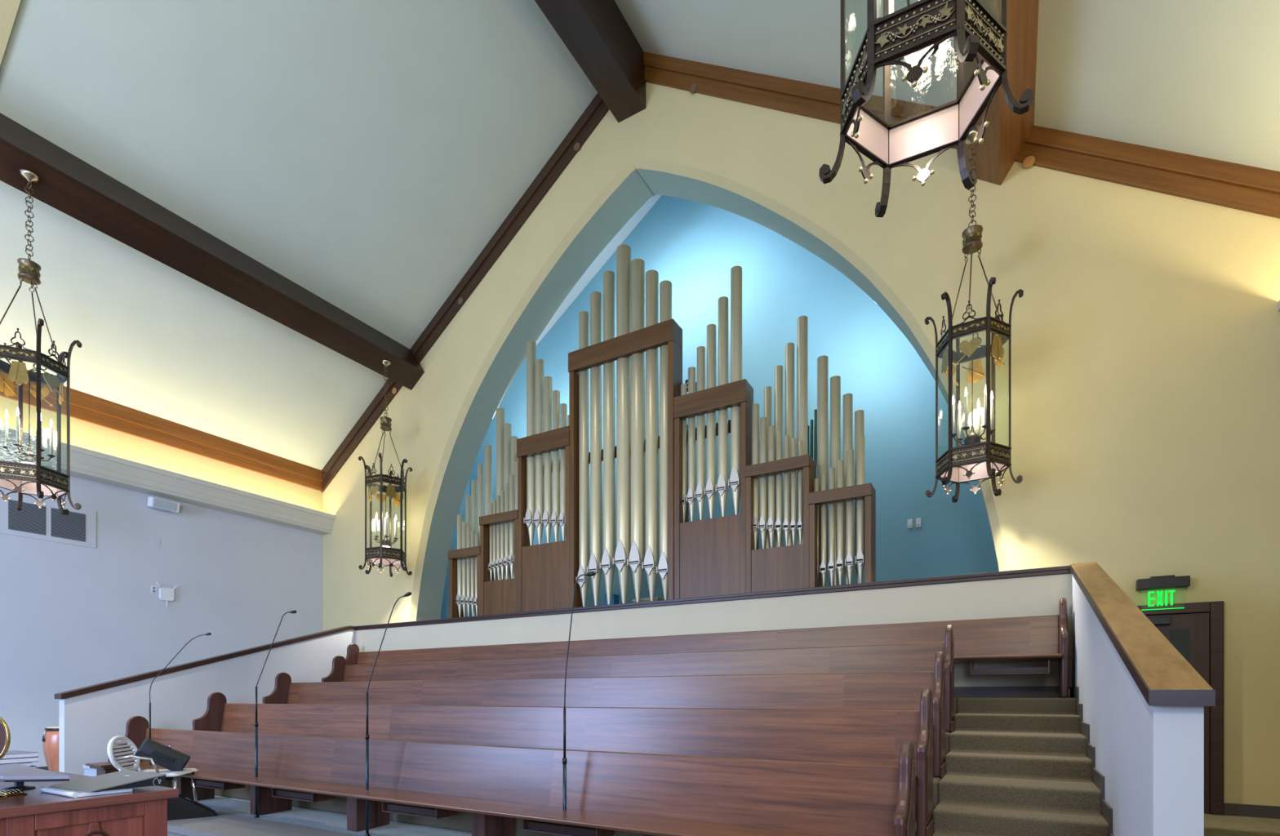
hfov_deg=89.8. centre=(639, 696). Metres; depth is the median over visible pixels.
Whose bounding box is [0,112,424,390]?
roof beam
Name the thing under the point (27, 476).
lantern
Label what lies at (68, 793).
open book
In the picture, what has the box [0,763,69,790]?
display
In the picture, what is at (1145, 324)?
wall
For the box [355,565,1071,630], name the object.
trim
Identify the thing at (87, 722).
wall
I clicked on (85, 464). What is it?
trim
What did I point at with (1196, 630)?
door
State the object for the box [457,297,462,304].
cover plate
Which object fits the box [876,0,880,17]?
candle
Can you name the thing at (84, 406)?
trim
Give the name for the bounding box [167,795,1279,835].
floor
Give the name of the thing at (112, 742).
slatted chair
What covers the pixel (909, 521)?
thermostat
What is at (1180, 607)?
light
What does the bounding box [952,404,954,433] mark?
candle
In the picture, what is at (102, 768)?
side table
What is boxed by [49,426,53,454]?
candle
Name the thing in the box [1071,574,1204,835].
wall
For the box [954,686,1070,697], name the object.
baseboard
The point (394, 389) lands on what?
cover plate
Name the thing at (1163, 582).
exit sign
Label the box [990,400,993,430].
candle
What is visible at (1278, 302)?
trim
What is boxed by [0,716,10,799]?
mirror
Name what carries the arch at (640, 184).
attached to the wall
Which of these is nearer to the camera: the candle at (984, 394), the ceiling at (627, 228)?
the candle at (984, 394)
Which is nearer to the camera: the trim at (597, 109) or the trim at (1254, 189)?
the trim at (1254, 189)
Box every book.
[0,756,38,764]
[0,762,32,766]
[1,750,38,759]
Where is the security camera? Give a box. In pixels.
[685,379,697,391]
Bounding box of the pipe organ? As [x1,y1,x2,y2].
[448,244,875,617]
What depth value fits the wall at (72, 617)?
10.97 m
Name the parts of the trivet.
plate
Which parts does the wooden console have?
frame, recessed panel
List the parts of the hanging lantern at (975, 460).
post, post, plate, post, suspension rod, suspension rod, stem, chain, plate, suspension rod, post, bulb, post, plate, post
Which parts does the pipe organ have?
rail, case frame, rail, case frame, case panel, rail, case frame, case panel, rail, case frame, case panel, case frame, rail, case panel, rail, case frame, rail, case frame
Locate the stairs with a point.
(1015, 766)
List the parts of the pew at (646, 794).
panel, seat, panel, raised panel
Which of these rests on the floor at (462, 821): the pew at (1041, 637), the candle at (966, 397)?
the pew at (1041, 637)
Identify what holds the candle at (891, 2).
on the lantern at (913, 33)
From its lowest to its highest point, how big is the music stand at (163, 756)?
0.366 m
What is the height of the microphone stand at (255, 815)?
2.058 m
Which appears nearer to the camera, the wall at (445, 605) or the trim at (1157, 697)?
the trim at (1157, 697)
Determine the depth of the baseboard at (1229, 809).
6.39 m
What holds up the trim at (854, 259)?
attached to the wall at (1145, 324)
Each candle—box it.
[4,417,8,446]
[16,415,19,444]
[40,420,42,448]
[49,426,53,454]
[375,517,377,535]
[386,517,387,535]
[395,520,396,537]
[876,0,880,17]
[888,0,893,14]
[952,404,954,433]
[958,409,960,438]
[964,395,967,426]
[977,407,979,435]
[984,394,986,424]
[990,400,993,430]
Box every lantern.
[0,168,82,515]
[358,360,412,577]
[818,0,1034,217]
[924,128,1023,502]
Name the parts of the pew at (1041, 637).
panel, backrest, seat, panel, raised panel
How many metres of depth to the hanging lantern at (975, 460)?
6.90 m
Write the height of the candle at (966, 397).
0.333 m
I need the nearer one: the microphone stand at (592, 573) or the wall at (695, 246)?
the microphone stand at (592, 573)
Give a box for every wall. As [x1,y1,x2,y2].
[0,0,20,64]
[0,395,323,767]
[58,629,355,775]
[322,82,1279,806]
[355,573,1071,687]
[440,478,469,618]
[469,195,999,616]
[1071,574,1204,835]
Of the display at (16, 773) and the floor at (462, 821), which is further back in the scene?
the floor at (462, 821)
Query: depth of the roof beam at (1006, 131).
6.61 m
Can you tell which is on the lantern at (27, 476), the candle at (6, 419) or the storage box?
the candle at (6, 419)
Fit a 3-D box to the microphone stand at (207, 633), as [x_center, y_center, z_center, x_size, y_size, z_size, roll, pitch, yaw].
[-5.344,0.231,7.446,0.742,1.939,0.048,0,0,2]
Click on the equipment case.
(88, 771)
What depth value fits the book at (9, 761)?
3.83 m
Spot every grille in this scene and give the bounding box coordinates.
[152,497,176,511]
[155,785,211,810]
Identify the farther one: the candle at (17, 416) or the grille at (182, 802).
the candle at (17, 416)
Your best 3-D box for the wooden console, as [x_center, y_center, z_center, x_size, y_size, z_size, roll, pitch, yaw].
[-3.642,1.038,3.091,2.300,1.164,1.500,0,0,30]
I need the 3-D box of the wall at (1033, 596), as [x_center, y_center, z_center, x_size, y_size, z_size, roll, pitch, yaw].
[-0.455,-0.004,9.149,11.304,2.422,0.140,0,0,30]
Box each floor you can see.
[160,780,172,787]
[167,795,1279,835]
[172,697,957,835]
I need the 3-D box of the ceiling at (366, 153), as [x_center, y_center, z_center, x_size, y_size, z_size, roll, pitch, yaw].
[-3.354,-7.375,4.426,16.220,5.509,14.300,0,0,30]
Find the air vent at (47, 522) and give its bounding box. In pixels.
[0,492,96,548]
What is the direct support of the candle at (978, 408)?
on the hanging lantern at (975, 460)
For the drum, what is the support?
on the floor at (332, 821)
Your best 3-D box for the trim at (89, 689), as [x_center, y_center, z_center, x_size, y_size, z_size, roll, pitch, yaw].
[-6.338,-0.626,10.123,0.205,1.324,4.430,0,0,30]
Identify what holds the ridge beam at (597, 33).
attached to the ceiling at (366, 153)
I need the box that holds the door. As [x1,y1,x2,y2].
[1137,600,1223,815]
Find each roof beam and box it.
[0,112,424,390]
[953,0,1039,185]
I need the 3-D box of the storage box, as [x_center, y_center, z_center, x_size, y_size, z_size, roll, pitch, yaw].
[0.140,-1.420,10.180,0.460,0.240,0.260,0,0,30]
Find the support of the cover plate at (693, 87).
attached to the wall at (1145, 324)
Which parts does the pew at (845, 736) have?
panel, backrest, panel, raised panel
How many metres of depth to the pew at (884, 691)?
6.34 m
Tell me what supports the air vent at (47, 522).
in the wall at (72, 617)
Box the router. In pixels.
[155,582,178,607]
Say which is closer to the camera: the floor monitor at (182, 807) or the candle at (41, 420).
the floor monitor at (182, 807)
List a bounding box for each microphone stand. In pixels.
[148,632,211,765]
[253,610,297,817]
[364,591,411,835]
[562,571,595,826]
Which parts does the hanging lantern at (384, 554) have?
post, post, suspension rod, post, plate, suspension rod, stem, chain, post, suspension rod, plate, post, post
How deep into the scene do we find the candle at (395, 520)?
11.76 m
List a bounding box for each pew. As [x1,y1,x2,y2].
[107,715,915,835]
[191,688,933,835]
[262,651,946,777]
[321,624,955,732]
[345,597,1070,697]
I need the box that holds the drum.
[41,726,58,771]
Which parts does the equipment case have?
case lid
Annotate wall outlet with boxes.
[151,586,156,593]
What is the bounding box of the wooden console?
[0,768,178,835]
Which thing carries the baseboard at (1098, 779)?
attached to the wall at (1150, 759)
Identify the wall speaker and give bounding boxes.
[146,496,180,512]
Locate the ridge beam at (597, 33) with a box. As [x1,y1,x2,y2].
[534,0,645,122]
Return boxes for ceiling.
[0,0,1279,470]
[524,194,661,359]
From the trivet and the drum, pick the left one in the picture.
the trivet
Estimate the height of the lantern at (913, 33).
3.462 m
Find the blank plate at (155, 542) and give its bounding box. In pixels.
[151,537,160,546]
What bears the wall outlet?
attached to the wall at (72, 617)
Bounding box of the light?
[1141,607,1184,610]
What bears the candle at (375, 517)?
on the hanging lantern at (384, 554)
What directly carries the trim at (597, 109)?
attached to the wall at (1145, 324)
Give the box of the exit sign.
[1135,574,1190,610]
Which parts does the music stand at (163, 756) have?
handle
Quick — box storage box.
[632,597,664,602]
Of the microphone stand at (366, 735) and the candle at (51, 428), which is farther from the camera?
the candle at (51, 428)
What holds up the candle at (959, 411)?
on the hanging lantern at (975, 460)
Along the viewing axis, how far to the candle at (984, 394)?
6.79 m
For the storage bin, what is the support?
on the pipe organ
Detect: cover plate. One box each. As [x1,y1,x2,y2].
[391,387,396,394]
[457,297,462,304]
[573,142,580,151]
[688,83,697,93]
[1022,155,1035,168]
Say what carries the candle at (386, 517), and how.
on the hanging lantern at (384, 554)
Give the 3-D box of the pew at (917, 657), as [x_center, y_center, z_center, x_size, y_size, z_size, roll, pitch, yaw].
[-1.066,-0.170,7.958,8.918,0.965,0.503,0,0,30]
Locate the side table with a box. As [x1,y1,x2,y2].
[85,761,133,775]
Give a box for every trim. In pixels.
[0,370,324,491]
[0,426,335,534]
[54,626,355,698]
[320,93,608,492]
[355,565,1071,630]
[408,156,1008,622]
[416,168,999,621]
[643,51,1279,218]
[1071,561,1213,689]
[1148,689,1215,706]
[1277,299,1279,311]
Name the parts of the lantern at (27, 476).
bulb, plate, suspension rod, bulb, post, stem, chain, suspension rod, plate, post, suspension rod, bulb, plate, post, post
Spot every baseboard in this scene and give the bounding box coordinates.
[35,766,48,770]
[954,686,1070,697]
[1070,686,1113,835]
[1223,803,1279,818]
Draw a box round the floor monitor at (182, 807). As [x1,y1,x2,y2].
[155,785,216,820]
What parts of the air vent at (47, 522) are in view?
louvre panel, louvre panel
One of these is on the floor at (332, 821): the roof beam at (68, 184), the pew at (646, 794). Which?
the pew at (646, 794)
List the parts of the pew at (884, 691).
panel, backrest, panel, raised panel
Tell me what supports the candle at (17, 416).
on the lantern at (27, 476)
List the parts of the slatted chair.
backrest frame, armrest, seat, leg, leg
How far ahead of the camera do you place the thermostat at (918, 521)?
9.97 m
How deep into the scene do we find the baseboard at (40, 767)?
9.90 m
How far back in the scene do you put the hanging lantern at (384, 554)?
11.66 m
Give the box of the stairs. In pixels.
[931,697,1108,835]
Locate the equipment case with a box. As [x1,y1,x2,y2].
[82,764,96,776]
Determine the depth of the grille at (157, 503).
11.14 m
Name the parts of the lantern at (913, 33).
post, plate, post, plate, post, plate, plate, post, post, plate, plate, post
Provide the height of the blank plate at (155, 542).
0.140 m
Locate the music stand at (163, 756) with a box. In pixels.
[134,737,190,771]
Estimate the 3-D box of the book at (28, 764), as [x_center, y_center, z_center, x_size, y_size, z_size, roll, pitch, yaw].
[-3.844,0.411,3.878,0.268,0.026,0.198,0,0,34]
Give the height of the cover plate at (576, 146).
0.120 m
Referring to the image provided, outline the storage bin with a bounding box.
[604,593,619,604]
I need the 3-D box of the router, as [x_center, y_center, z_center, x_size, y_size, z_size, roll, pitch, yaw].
[-8.347,-1.783,11.327,0.053,0.428,0.353,0,0,30]
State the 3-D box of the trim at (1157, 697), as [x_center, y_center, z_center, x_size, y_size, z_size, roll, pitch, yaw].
[2.204,0.007,2.613,0.208,0.066,0.012,0,0,30]
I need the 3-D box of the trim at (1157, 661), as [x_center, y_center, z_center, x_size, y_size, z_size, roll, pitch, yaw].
[3.317,-0.626,4.533,0.201,1.324,4.430,0,0,30]
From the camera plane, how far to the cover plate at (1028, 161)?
7.31 m
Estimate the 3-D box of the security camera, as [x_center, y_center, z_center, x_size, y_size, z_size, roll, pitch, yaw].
[0.781,-4.480,9.572,0.120,0.400,0.290,0,0,30]
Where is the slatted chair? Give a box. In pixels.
[106,735,198,801]
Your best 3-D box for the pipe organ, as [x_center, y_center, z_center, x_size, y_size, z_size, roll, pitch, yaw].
[-0.092,-3.424,10.069,7.267,6.878,0.865,0,0,30]
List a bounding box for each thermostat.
[907,519,912,528]
[915,517,921,527]
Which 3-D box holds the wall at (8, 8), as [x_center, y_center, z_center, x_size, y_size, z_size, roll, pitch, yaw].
[-5.578,-8.258,5.824,4.650,3.162,0.690,0,0,30]
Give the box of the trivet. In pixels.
[0,789,27,796]
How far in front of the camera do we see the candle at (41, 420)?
7.45 m
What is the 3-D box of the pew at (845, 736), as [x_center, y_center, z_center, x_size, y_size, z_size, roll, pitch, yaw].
[-1.983,0.426,6.375,8.918,0.965,0.503,0,0,30]
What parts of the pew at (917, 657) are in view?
panel, backrest, panel, raised panel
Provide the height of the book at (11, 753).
0.028 m

